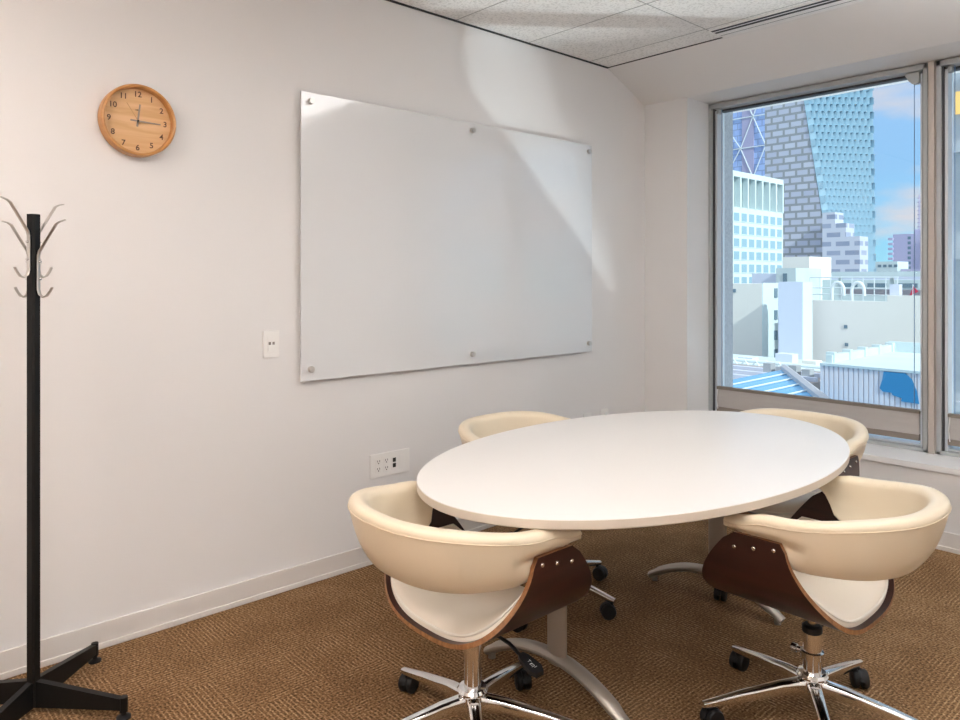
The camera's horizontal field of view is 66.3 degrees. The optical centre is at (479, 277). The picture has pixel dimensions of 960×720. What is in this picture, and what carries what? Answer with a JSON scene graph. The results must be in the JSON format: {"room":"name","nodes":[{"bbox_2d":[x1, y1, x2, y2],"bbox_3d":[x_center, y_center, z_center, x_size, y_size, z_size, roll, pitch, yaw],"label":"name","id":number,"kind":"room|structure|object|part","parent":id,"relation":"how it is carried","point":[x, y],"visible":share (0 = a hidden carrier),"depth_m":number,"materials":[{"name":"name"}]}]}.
{"room":"office","nodes":[
{"label":"office","id":0,"kind":"room"},
{"bbox_2d":[0,0,644,650],"bbox_3d":[-1.031,-0.065,3.139,7.200,3.050,0.150,0,0,-42],"label":"wall","id":1,"kind":"structure","parent":0,"point":[179,460],"depth_m":2.98,"materials":[{"name":"white paint"}]},
{"bbox_2d":[97,84,175,157],"bbox_3d":[-1.287,-0.591,2.767,0.269,0.269,0.052,0,0,-42],"label":"wall clock","id":2,"kind":"object","parent":1,"relation":"attached to","point":[136,120],"visible":1,"depth_m":2.77,"materials":[{"name":"brown wood"}]},
{"bbox_2d":[0,518,495,679],"bbox_3d":[-1.200,1.313,2.872,6.290,0.094,0.016,0,0,-42],"label":"baseboard","id":3,"kind":"structure","parent":1,"relation":"attached to","point":[57,648],"depth_m":2.90,"materials":[{"name":"white paint"}]},
{"bbox_2d":[263,330,278,357],"bbox_3d":[-0.895,0.283,3.151,0.074,0.116,0.012,0,0,-42],"label":"jack wall plate","id":4,"kind":"object","parent":1,"relation":"attached to","point":[271,337],"visible":1,"depth_m":3.15,"materials":[{"name":"white plastic"}]},
{"bbox_2d":[370,448,408,478],"bbox_3d":[-0.440,0.899,3.568,0.224,0.115,0.008,0,0,-42],"label":"wall outlet","id":5,"kind":"object","parent":1,"relation":"attached to","point":[397,461],"visible":1,"depth_m":3.56,"materials":[{"name":"white plastic"}]},
{"bbox_2d":[376,458,380,472],"bbox_3d":[-0.486,0.900,3.523,0.034,0.068,0.002,0,0,-42],"label":"socket","id":6,"kind":"object","parent":5,"relation":"attached to","point":[378,460],"depth_m":3.52,"materials":[{"name":"white plastic"}]},
{"bbox_2d":[384,457,388,471],"bbox_3d":[-0.452,0.900,3.554,0.034,0.068,0.002,0,0,-42],"label":"socket","id":7,"kind":"object","parent":5,"relation":"attached to","point":[386,459],"depth_m":3.55,"materials":[{"name":"white plastic"}]},
{"bbox_2d":[300,91,591,381],"bbox_3d":[-0.048,-0.183,3.898,2.000,1.276,0.048,0,0,-42],"label":"whiteboard","id":8,"kind":"object","parent":1,"relation":"attached to","point":[427,241],"visible":1,"depth_m":3.71,"materials":[{"name":"white glass"}]},
{"bbox_2d":[583,412,590,416],"bbox_3d":[0.668,0.898,4.577,0.074,0.114,0.008,0,0,-42],"label":"wall outlet","id":9,"kind":"object","parent":1,"relation":"attached to","point":[585,414],"visible":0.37,"depth_m":4.57,"materials":[{"name":"white plastic"}]},
{"bbox_2d":[600,408,608,414],"bbox_3d":[0.801,0.890,4.684,0.074,0.114,0.030,0,0,-42],"label":"wall outlet","id":10,"kind":"object","parent":1,"relation":"attached to","point":[604,411],"visible":0.41,"depth_m":4.68,"materials":[{"name":"white plastic"}]},
{"bbox_2d":[0,513,959,719],"bbox_3d":[0.472,1.410,1.227,6.850,0.100,5.000,0,0,-42],"label":"floor","id":11,"kind":"structure","parent":0,"point":[335,647],"depth_m":2.66,"materials":[{"name":"carpet"}]},
{"bbox_2d":[0,196,130,719],"bbox_3d":[-1.401,0.558,2.307,0.469,1.604,0.469,0,0,-38],"label":"coat rack","id":12,"kind":"object","parent":11,"relation":"on","point":[46,689],"visible":1,"depth_m":2.29,"materials":[{"name":"black metal"}]},
{"bbox_2d":[348,481,591,719],"bbox_3d":[-0.040,0.993,2.170,0.685,0.734,0.681,0,0,-42],"label":"swivel chair","id":13,"kind":"object","parent":11,"relation":"on","point":[457,588],"visible":0.94,"depth_m":1.99,"materials":[{"name":"beige leather"}]},
{"bbox_3d":[-0.143,1.258,2.298,0.043,0.079,0.322,0,0,-42],"label":"leg","id":14,"kind":"part","parent":13,"relation":"part of","materials":[{"name":"silver metal"}]},
{"bbox_3d":[-0.187,1.258,2.090,0.322,0.079,0.043,0,0,-24],"label":"leg","id":15,"kind":"part","parent":13,"relation":"part of","materials":[{"name":"silver metal"}]},
{"bbox_2d":[391,526,523,641],"bbox_3d":[-0.006,0.905,2.178,0.367,0.159,0.558,0,0,-42],"label":"seat cushion","id":16,"kind":"object","parent":13,"relation":"on","point":[446,617],"depth_m":2.07,"materials":[{"name":"beige leather"}]},
{"bbox_3d":[-0.108,0.719,2.085,0.470,0.186,0.647,0,0,-42],"label":"backrest","id":17,"kind":"part","parent":13,"relation":"part of","materials":[{"name":"beige leather"}]},
{"bbox_3d":[-0.003,1.258,1.984,0.043,0.079,0.322,0,0,-6],"label":"leg","id":18,"kind":"part","parent":13,"relation":"part of","materials":[{"name":"silver metal"}]},
{"bbox_3d":[0.068,1.258,2.321,0.043,0.079,0.322,0,0,30],"label":"leg","id":19,"kind":"part","parent":13,"relation":"part of","materials":[{"name":"silver metal"}]},
{"bbox_3d":[0.074,1.036,2.081,0.012,0.034,0.152,0,0,-38],"label":"lever","id":20,"kind":"part","parent":13,"relation":"part of","materials":[{"name":"black plastic"}]},
{"bbox_3d":[0.155,1.258,2.126,0.322,0.079,0.043,0,0,12],"label":"leg","id":21,"kind":"part","parent":13,"relation":"part of","materials":[{"name":"silver metal"}]},
{"bbox_2d":[458,411,616,632],"bbox_3d":[0.272,0.993,3.146,0.675,0.734,0.695,0,0,-42],"label":"swivel chair","id":22,"kind":"object","parent":11,"relation":"on","point":[474,428],"visible":0.11,"depth_m":3.30,"materials":[{"name":"beige leather"}]},
{"bbox_3d":[0.186,0.719,3.220,0.647,0.186,0.470,0,0,-42],"label":"backrest","id":23,"kind":"part","parent":22,"relation":"part of","materials":[{"name":"beige leather"}]},
{"bbox_3d":[0.413,1.258,3.238,0.322,0.079,0.043,0,0,-35],"label":"leg","id":24,"kind":"part","parent":22,"relation":"part of","materials":[{"name":"silver metal"}]},
{"bbox_3d":[0.409,1.258,3.025,0.322,0.079,0.043,0,0,37],"label":"leg","id":25,"kind":"part","parent":22,"relation":"part of","materials":[{"name":"silver metal"}]},
{"bbox_2d":[417,410,849,719],"bbox_3d":[0.624,0.994,2.695,1.948,0.733,1.184,0,0,-42],"label":"conference table","id":26,"kind":"object","parent":11,"relation":"on","point":[652,468],"visible":0.9,"depth_m":2.39,"materials":[{"name":"white laminate"}]},
{"bbox_3d":[0.252,0.959,2.405,0.036,0.603,0.080,0,0,-42],"label":"leg","id":27,"kind":"part","parent":26,"relation":"part of","materials":[{"name":"silver metal"}]},
{"bbox_3d":[0.996,0.959,3.081,0.036,0.603,0.080,0,0,-42],"label":"leg","id":28,"kind":"part","parent":26,"relation":"part of","materials":[{"name":"beige metal"}]},
{"bbox_2d":[714,408,868,626],"bbox_3d":[1.316,0.993,3.231,0.688,0.734,0.676,0,0,-42],"label":"swivel chair","id":29,"kind":"object","parent":11,"relation":"on","point":[853,432],"visible":0.2,"depth_m":3.10,"materials":[{"name":"beige leather"}]},
{"bbox_2d":[750,491,821,517],"bbox_3d":[1.296,0.905,3.194,0.367,0.159,0.558,0,0,-42],"label":"seat cushion","id":30,"kind":"object","parent":29,"relation":"on","point":[786,509],"depth_m":3.03,"materials":[{"name":"beige leather"}]},
{"bbox_3d":[1.399,0.719,3.287,0.470,0.186,0.647,0,0,-42],"label":"backrest","id":31,"kind":"part","parent":29,"relation":"part of","materials":[{"name":"beige leather"}]},
{"bbox_2d":[700,476,951,719],"bbox_3d":[1.031,0.993,2.247,0.675,0.734,0.682,0,0,-42],"label":"swivel chair","id":32,"kind":"object","parent":11,"relation":"on","point":[835,563],"visible":0.98,"depth_m":2.11,"materials":[{"name":"beige leather"}]},
{"bbox_3d":[0.834,1.258,2.233,0.322,0.079,0.043,0,0,-4],"label":"leg","id":33,"kind":"part","parent":32,"relation":"part of","materials":[{"name":"silver metal"}]},
{"bbox_3d":[0.947,1.258,2.413,0.043,0.079,0.322,0,0,-22],"label":"leg","id":34,"kind":"part","parent":32,"relation":"part of","materials":[{"name":"silver metal"}]},
{"bbox_3d":[0.983,1.148,2.280,0.026,0.026,0.034,0,0,-42],"label":"clamp knob","id":35,"kind":"part","parent":32,"relation":"part of","materials":[{"name":"silver metal"}]},
{"bbox_3d":[0.971,1.258,2.070,0.043,0.079,0.322,0,0,14],"label":"leg","id":36,"kind":"part","parent":32,"relation":"part of","materials":[{"name":"silver metal"}]},
{"bbox_3d":[1.093,0.719,2.159,0.647,0.186,0.470,0,0,-42],"label":"backrest","id":37,"kind":"part","parent":32,"relation":"part of","materials":[{"name":"beige leather"}]},
{"bbox_2d":[793,519,885,627],"bbox_3d":[1.000,0.905,2.262,0.558,0.159,0.367,0,0,-42],"label":"seat cushion","id":38,"kind":"object","parent":32,"relation":"on","point":[829,602],"depth_m":2.14,"materials":[{"name":"beige leather"}]},
{"bbox_3d":[1.150,1.258,2.366,0.323,0.079,0.044,0,0,-42],"label":"leg","id":39,"kind":"part","parent":32,"relation":"part of","materials":[{"name":"silver metal"}]},
{"bbox_3d":[1.169,1.258,2.150,0.322,0.079,0.043,0,0,32],"label":"leg","id":40,"kind":"part","parent":32,"relation":"part of","materials":[{"name":"silver metal"}]},
{"bbox_2d":[393,0,816,66],"bbox_3d":[0.224,-1.380,1.002,5.880,0.060,4.700,0,0,-42],"label":"ceiling","id":41,"kind":"structure","parent":0,"point":[524,20],"depth_m":3.85,"materials":[{"name":"tile"}]},
{"bbox_2d":[457,0,809,61],"bbox_3d":[0.224,-1.350,1.002,5.880,0.002,4.700,0,0,-42],"label":"trim","id":42,"kind":"structure","parent":41,"relation":"attached to","point":[504,0],"depth_m":3.82,"materials":[{"name":"grey metal"}]},
{"bbox_2d":[709,0,865,37],"bbox_3d":[2.382,-1.346,2.877,0.160,0.007,3.200,0,0,-42],"label":"ceiling vent","id":43,"kind":"object","parent":41,"relation":"in","point":[818,6],"visible":1,"depth_m":3.78,"materials":[{"name":"white metal"}]},
{"bbox_2d":[608,0,959,112],"bbox_3d":[2.776,-1.375,3.324,1.020,0.430,4.700,0,0,-42],"label":"ceiling soffit","id":44,"kind":"structure","parent":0,"point":[866,37],"depth_m":4.06,"materials":[{"name":"white paint"}]},
{"bbox_2d":[386,0,721,68],"bbox_3d":[-1.082,-1.347,2.439,5.882,0.007,0.815,0,0,-42],"label":"trim","id":45,"kind":"structure","parent":44,"relation":"attached to","point":[392,1],"depth_m":4.15,"materials":[{"name":"grey metal"}]},
{"bbox_2d":[645,97,959,534],"bbox_3d":[2.928,0.145,3.462,0.610,2.630,4.700,0,0,-42],"label":"wall","id":46,"kind":"structure","parent":0,"point":[676,131],"depth_m":4.85,"materials":[{"name":"white paint"}]},
{"bbox_2d":[708,63,927,452],"bbox_3d":[2.020,-0.109,4.489,0.130,2.102,1.308,0,0,-42],"label":"window","id":47,"kind":"structure","parent":46,"relation":"in","point":[715,121],"depth_m":4.62,"materials":[{"name":"silver metal"}]},
{"bbox_2d":[724,112,732,386],"bbox_3d":[1.377,4.360,5.390,0.129,22.000,0.960,0,0,-42],"label":"wall pier","id":48,"kind":"object","parent":47,"relation":"attached to","point":[728,117],"depth_m":5.04,"materials":[{"name":"grey metal"}]},
{"bbox_2d":[716,72,920,440],"bbox_3d":[1.998,-0.120,4.469,0.049,2.020,1.216,0,0,-42],"label":"window frame","id":49,"kind":"structure","parent":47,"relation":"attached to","point":[891,421],"depth_m":4.25,"materials":[{"name":"grey metal"}]},
{"bbox_3d":[2.001,0.732,4.472,0.032,0.020,1.216,0,0,-42],"label":"rail","id":50,"kind":"part","parent":49,"relation":"part of","materials":[{"name":"brown"}]},
{"bbox_3d":[2.001,0.874,4.472,0.034,0.032,1.216,0,0,-42],"label":"rail","id":51,"kind":"part","parent":49,"relation":"part of","materials":[{"name":"brown"}]},
{"bbox_3d":[2.390,-0.204,4.045,0.004,1.852,0.004,0,0,-42],"label":"lift cord","id":52,"kind":"part","parent":49,"relation":"part of","materials":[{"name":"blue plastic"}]},
{"bbox_2d":[861,443,959,475],"bbox_3d":[2.357,0.959,3.872,0.342,0.033,2.675,0,0,-42],"label":"trim","id":53,"kind":"structure","parent":46,"relation":"attached to","point":[872,452],"depth_m":3.85,"materials":[{"name":"white paint"}]},
{"bbox_2d":[928,61,935,453],"bbox_3d":[2.468,-0.109,3.985,0.145,2.102,0.040,0,0,-42],"label":"trim","id":54,"kind":"structure","parent":46,"relation":"attached to","point":[931,65],"depth_m":3.93,"materials":[{"name":"beige metal"}]},
{"bbox_2d":[935,531,959,554],"bbox_3d":[2.696,1.313,3.251,0.016,0.094,4.700,0,0,-42],"label":"baseboard","id":55,"kind":"structure","parent":46,"relation":"attached to","point":[949,542],"depth_m":3.65,"materials":[{"name":"white paint"}]},
{"bbox_2d":[936,57,959,457],"bbox_3d":[2.934,-0.109,3.484,0.130,2.102,1.325,0,0,-42],"label":"window","id":56,"kind":"structure","parent":46,"relation":"in","point":[944,79],"depth_m":3.93,"materials":[{"name":"silver metal"}]},
{"bbox_2d":[948,65,959,446],"bbox_3d":[2.912,-0.120,3.465,0.049,2.020,1.233,0,0,-42],"label":"window shade","id":57,"kind":"object","parent":56,"relation":"attached to","point":[954,419],"visible":1,"depth_m":3.90,"materials":[{"name":"grey fabric"}]},
{"bbox_3d":[2.916,0.732,3.467,0.032,0.020,1.233,0,0,-42],"label":"rail","id":58,"kind":"part","parent":57,"relation":"part of","materials":[{"name":"grey"}]},
{"bbox_3d":[2.916,0.874,3.467,0.034,0.032,1.233,0,0,-42],"label":"rail","id":59,"kind":"part","parent":57,"relation":"part of","materials":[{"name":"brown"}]},
{"bbox_3d":[2.521,-0.204,3.901,0.004,1.852,0.004,0,0,-42],"label":"lift cord","id":60,"kind":"part","parent":57,"relation":"part of","materials":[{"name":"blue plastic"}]},
{"label":"outside","id":61,"kind":"structure","parent":0,"visible":0},
{"bbox_3d":[145.064,15.860,230.615,515.000,1.000,380.000,0,0,-42],"label":"ground","id":62,"kind":"structure","parent":61,"visible":0},
{"bbox_2d":[733,108,764,175],"bbox_3d":[87.419,-48.885,228.961,18.497,128.490,14.344,0,0,-42],"label":"skyscraper","id":63,"kind":"structure","parent":62,"relation":"on","point":[748,126],"depth_m":222.13,"materials":[{"name":"blue glass"}]},
{"bbox_2d":[733,283,777,356],"bbox_3d":[16.143,7.835,49.152,2.160,15.050,6.900,0,0,-42],"label":"building","id":64,"kind":"structure","parent":62,"relation":"on","point":[755,305],"depth_m":46.65,"materials":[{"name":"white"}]},
{"bbox_2d":[733,170,783,282],"bbox_3d":[28.302,1.360,95.788,14.800,28.000,16.080,0,0,-42],"label":"building","id":65,"kind":"structure","parent":62,"relation":"on","point":[757,223],"depth_m":90.10,"materials":[{"name":"concrete"}]},
{"bbox_2d":[752,274,775,282],"bbox_3d":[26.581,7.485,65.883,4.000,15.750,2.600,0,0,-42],"label":"hut","id":66,"kind":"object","parent":62,"relation":"on","point":[756,278],"visible":0.14,"depth_m":64.66,"materials":[{"name":"white"}]},
{"bbox_2d":[733,362,819,389],"bbox_3d":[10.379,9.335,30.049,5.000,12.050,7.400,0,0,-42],"label":"flat roof","id":67,"kind":"structure","parent":62,"relation":"on","point":[739,370],"depth_m":28.41,"materials":[{"name":"white concrete"}]},
{"bbox_2d":[763,362,774,371],"bbox_3d":[11.268,3.560,28.627,0.400,0.500,0.300,0,0,-42],"label":"vent","id":68,"kind":"object","parent":67,"relation":"attached to","point":[767,367],"depth_m":28.50,"materials":[{"name":"grey metal"}]},
{"bbox_2d":[788,365,800,375],"bbox_3d":[11.941,3.560,27.887,0.400,0.500,0.300,0,0,-42],"label":"vent","id":69,"kind":"object","parent":67,"relation":"attached to","point":[797,368],"depth_m":27.77,"materials":[{"name":"grey metal"}]},
{"bbox_2d":[802,368,813,376],"bbox_3d":[12.277,3.610,27.517,0.400,0.400,0.300,0,0,-42],"label":"vent","id":70,"kind":"object","parent":67,"relation":"attached to","point":[806,372],"depth_m":27.39,"materials":[{"name":"grey metal"}]},
{"bbox_2d":[733,352,823,370],"bbox_3d":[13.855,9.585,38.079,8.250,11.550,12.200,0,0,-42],"label":"flat roof","id":71,"kind":"structure","parent":62,"relation":"on","point":[781,358],"depth_m":38.06,"materials":[{"name":"white concrete"}]},
{"bbox_2d":[778,283,778,352],"bbox_3d":[18.547,7.835,43.464,2.060,15.050,0.950,0,0,-42],"label":"building","id":72,"kind":"structure","parent":62,"relation":"on","point":[778,283],"depth_m":43.15,"materials":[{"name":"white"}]},
{"bbox_2d":[733,364,830,398],"bbox_3d":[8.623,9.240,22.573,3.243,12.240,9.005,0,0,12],"label":"roof","id":73,"kind":"object","parent":62,"relation":"on","point":[786,380],"visible":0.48,"depth_m":23.95,"materials":[{"name":"blue metal"}]},
{"bbox_2d":[779,282,811,359],"bbox_3d":[17.599,7.785,40.985,1.200,15.150,1.340,0,0,-42],"label":"building","id":74,"kind":"structure","parent":62,"relation":"on","point":[795,298],"depth_m":40.55,"materials":[{"name":"white concrete"}]},
{"bbox_2d":[776,268,820,299],"bbox_3d":[27.703,7.260,63.862,5.060,16.200,1.700,0,0,-42],"label":"building","id":75,"kind":"structure","parent":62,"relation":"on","point":[782,274],"depth_m":62.69,"materials":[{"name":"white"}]},
{"bbox_2d":[782,257,830,299],"bbox_3d":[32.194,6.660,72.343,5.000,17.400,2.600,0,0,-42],"label":"hut","id":76,"kind":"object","parent":62,"relation":"on","point":[824,263],"visible":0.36,"depth_m":71.17,"materials":[{"name":"white concrete"}]},
{"bbox_2d":[765,88,875,271],"bbox_3d":[76.941,-26.640,158.644,28.645,84.000,18.569,0,0,-42],"label":"skyscraper","id":77,"kind":"structure","parent":62,"relation":"on","point":[821,149],"depth_m":149.61,"materials":[{"name":"glass"}]},
{"bbox_2d":[822,212,867,272],"bbox_3d":[70.169,1.360,141.306,4.000,28.000,6.900,0,0,-42],"label":"office block","id":78,"kind":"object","parent":62,"relation":"on","point":[848,252],"visible":0.36,"depth_m":140.00,"materials":[{"name":"white concrete"}]},
{"bbox_2d":[812,284,919,361],"bbox_3d":[29.028,7.860,43.841,12.050,15.000,13.900,0,0,-42],"label":"building","id":79,"kind":"structure","parent":62,"relation":"on","point":[837,325],"depth_m":42.54,"materials":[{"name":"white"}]},
{"bbox_2d":[830,281,845,299],"bbox_3d":[21.680,1.060,44.523,0.190,1.800,0.900,0,0,-42],"label":"vent pipe","id":80,"kind":"object","parent":79,"relation":"on","point":[835,282],"visible":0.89,"depth_m":44.57,"materials":[{"name":"white metal"}]},
{"bbox_2d":[810,277,898,300],"bbox_3d":[22.477,0.943,44.390,0.061,2.035,5.130,0,0,-42],"label":"roof railing","id":81,"kind":"object","parent":79,"relation":"on","point":[820,287],"visible":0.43,"depth_m":44.27,"materials":[{"name":"white metal"}]},
{"bbox_3d":[22.487,1.010,44.379,0.061,0.070,5.100,0,0,-42],"label":"rail","id":82,"kind":"part","parent":81,"relation":"part of","materials":[{"name":"white metal"}]},
{"bbox_3d":[22.487,0.610,44.379,0.061,0.070,5.100,0,0,-42],"label":"rail","id":83,"kind":"part","parent":81,"relation":"part of","materials":[{"name":"white metal"}]},
{"bbox_3d":[22.487,-0.040,44.379,0.061,0.070,5.100,0,0,-42],"label":"rail","id":84,"kind":"part","parent":81,"relation":"part of","materials":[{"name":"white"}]},
{"bbox_2d":[850,281,865,300],"bbox_3d":[22.454,1.060,43.673,0.190,1.800,0.900,0,0,-42],"label":"vent pipe","id":85,"kind":"object","parent":79,"relation":"on","point":[860,283],"visible":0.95,"depth_m":43.73,"materials":[{"name":"white metal"}]},
{"bbox_2d":[822,280,919,300],"bbox_3d":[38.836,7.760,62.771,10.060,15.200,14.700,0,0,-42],"label":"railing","id":86,"kind":"object","parent":79,"relation":"on","point":[906,284],"visible":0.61,"depth_m":62.15,"materials":[{"name":"white metal"}]},
{"bbox_2d":[832,271,919,299],"bbox_3d":[25.016,0.785,44.720,2.000,2.350,6.200,0,0,-42],"label":"beam","id":87,"kind":"structure","parent":79,"relation":"on","point":[885,273],"depth_m":44.82,"materials":[{"name":"grey"}]},
{"bbox_3d":[22.819,0.935,46.540,0.200,2.050,0.150,0,0,-42],"label":"post","id":88,"kind":"part","parent":87,"relation":"part of","materials":[{"name":"white metal"}]},
{"bbox_2d":[910,284,918,295],"bbox_3d":[24.473,1.160,41.454,0.052,1.600,0.460,0,0,-42],"label":"flag","id":89,"kind":"object","parent":79,"relation":"on","point":[912,290],"visible":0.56,"depth_m":41.46,"materials":[{"name":"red fabric"}]},
{"bbox_2d":[820,341,919,440],"bbox_3d":[15.923,8.910,24.142,6.150,12.900,6.800,0,0,-42],"label":"building","id":90,"kind":"structure","parent":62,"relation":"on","point":[849,374],"depth_m":24.14,"materials":[{"name":"white"}]},
{"bbox_3d":[11.828,2.665,24.742,0.200,0.350,0.280,0,0,-42],"label":"parapet post","id":91,"kind":"part","parent":90,"relation":"part of","materials":[{"name":"white concrete"}]},
{"bbox_3d":[12.826,2.665,25.651,0.200,0.350,0.280,0,0,-42],"label":"parapet post","id":92,"kind":"part","parent":90,"relation":"part of","materials":[{"name":"white concrete"}]},
{"bbox_3d":[13.825,2.665,26.559,0.200,0.350,0.280,0,0,-42],"label":"parapet post","id":93,"kind":"part","parent":90,"relation":"part of","materials":[{"name":"white concrete"}]},
{"bbox_3d":[14.823,2.665,27.468,0.200,0.350,0.280,0,0,-42],"label":"parapet post","id":94,"kind":"part","parent":90,"relation":"part of","materials":[{"name":"white concrete"}]},
{"bbox_3d":[15.822,2.665,28.377,0.200,0.350,0.280,0,0,-42],"label":"parapet post","id":95,"kind":"part","parent":90,"relation":"part of","materials":[{"name":"white concrete"}]},
{"bbox_2d":[880,371,918,403],"bbox_3d":[13.007,3.390,22.814,0.028,0.900,1.120,0,0,-42],"label":"tarp","id":96,"kind":"object","parent":90,"relation":"hanging from","point":[900,385],"visible":0.97,"depth_m":22.77,"materials":[{"name":"blue"}]},
{"bbox_2d":[831,273,919,279],"bbox_3d":[54.530,7.385,80.634,9.200,15.950,32.000,0,0,-42],"label":"viaduct","id":97,"kind":"object","parent":62,"relation":"on","point":[899,278],"visible":0.02,"depth_m":83.76,"materials":[{"name":"white concrete"}]},
{"bbox_2d":[875,261,907,271],"bbox_3d":[105.020,5.610,187.654,8.060,19.500,5.450,0,0,-42],"label":"building","id":98,"kind":"structure","parent":62,"relation":"on","point":[891,265],"depth_m":185.01,"materials":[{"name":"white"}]},
{"bbox_2d":[888,229,919,268],"bbox_3d":[143.479,-0.140,239.042,16.000,31.000,14.600,0,0,-42],"label":"apartment tower","id":99,"kind":"structure","parent":62,"relation":"on","point":[903,244],"depth_m":235.88,"materials":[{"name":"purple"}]},
{"bbox_2d":[901,269,919,270],"bbox_3d":[110.891,6.560,184.174,8.060,17.600,7.300,0,0,-42],"label":"building","id":100,"kind":"structure","parent":62,"relation":"on","point":[901,269],"depth_m":182.68,"materials":[{"name":"blue"}]},
{"bbox_2d":[917,195,919,228],"bbox_3d":[215.131,-12.640,357.917,0.520,56.003,3.800,0,0,-42],"label":"antenna mast","id":101,"kind":"object","parent":62,"relation":"on","point":[918,202],"visible":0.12,"depth_m":358.80,"materials":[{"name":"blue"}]},
{"bbox_2d":[953,73,959,446],"bbox_3d":[12.167,0.360,9.570,3.120,30.000,9.900,0,0,-42],"label":"building","id":102,"kind":"structure","parent":62,"relation":"on","point":[957,75],"depth_m":12.14,"materials":[{"name":"grey stone"}]}
]}

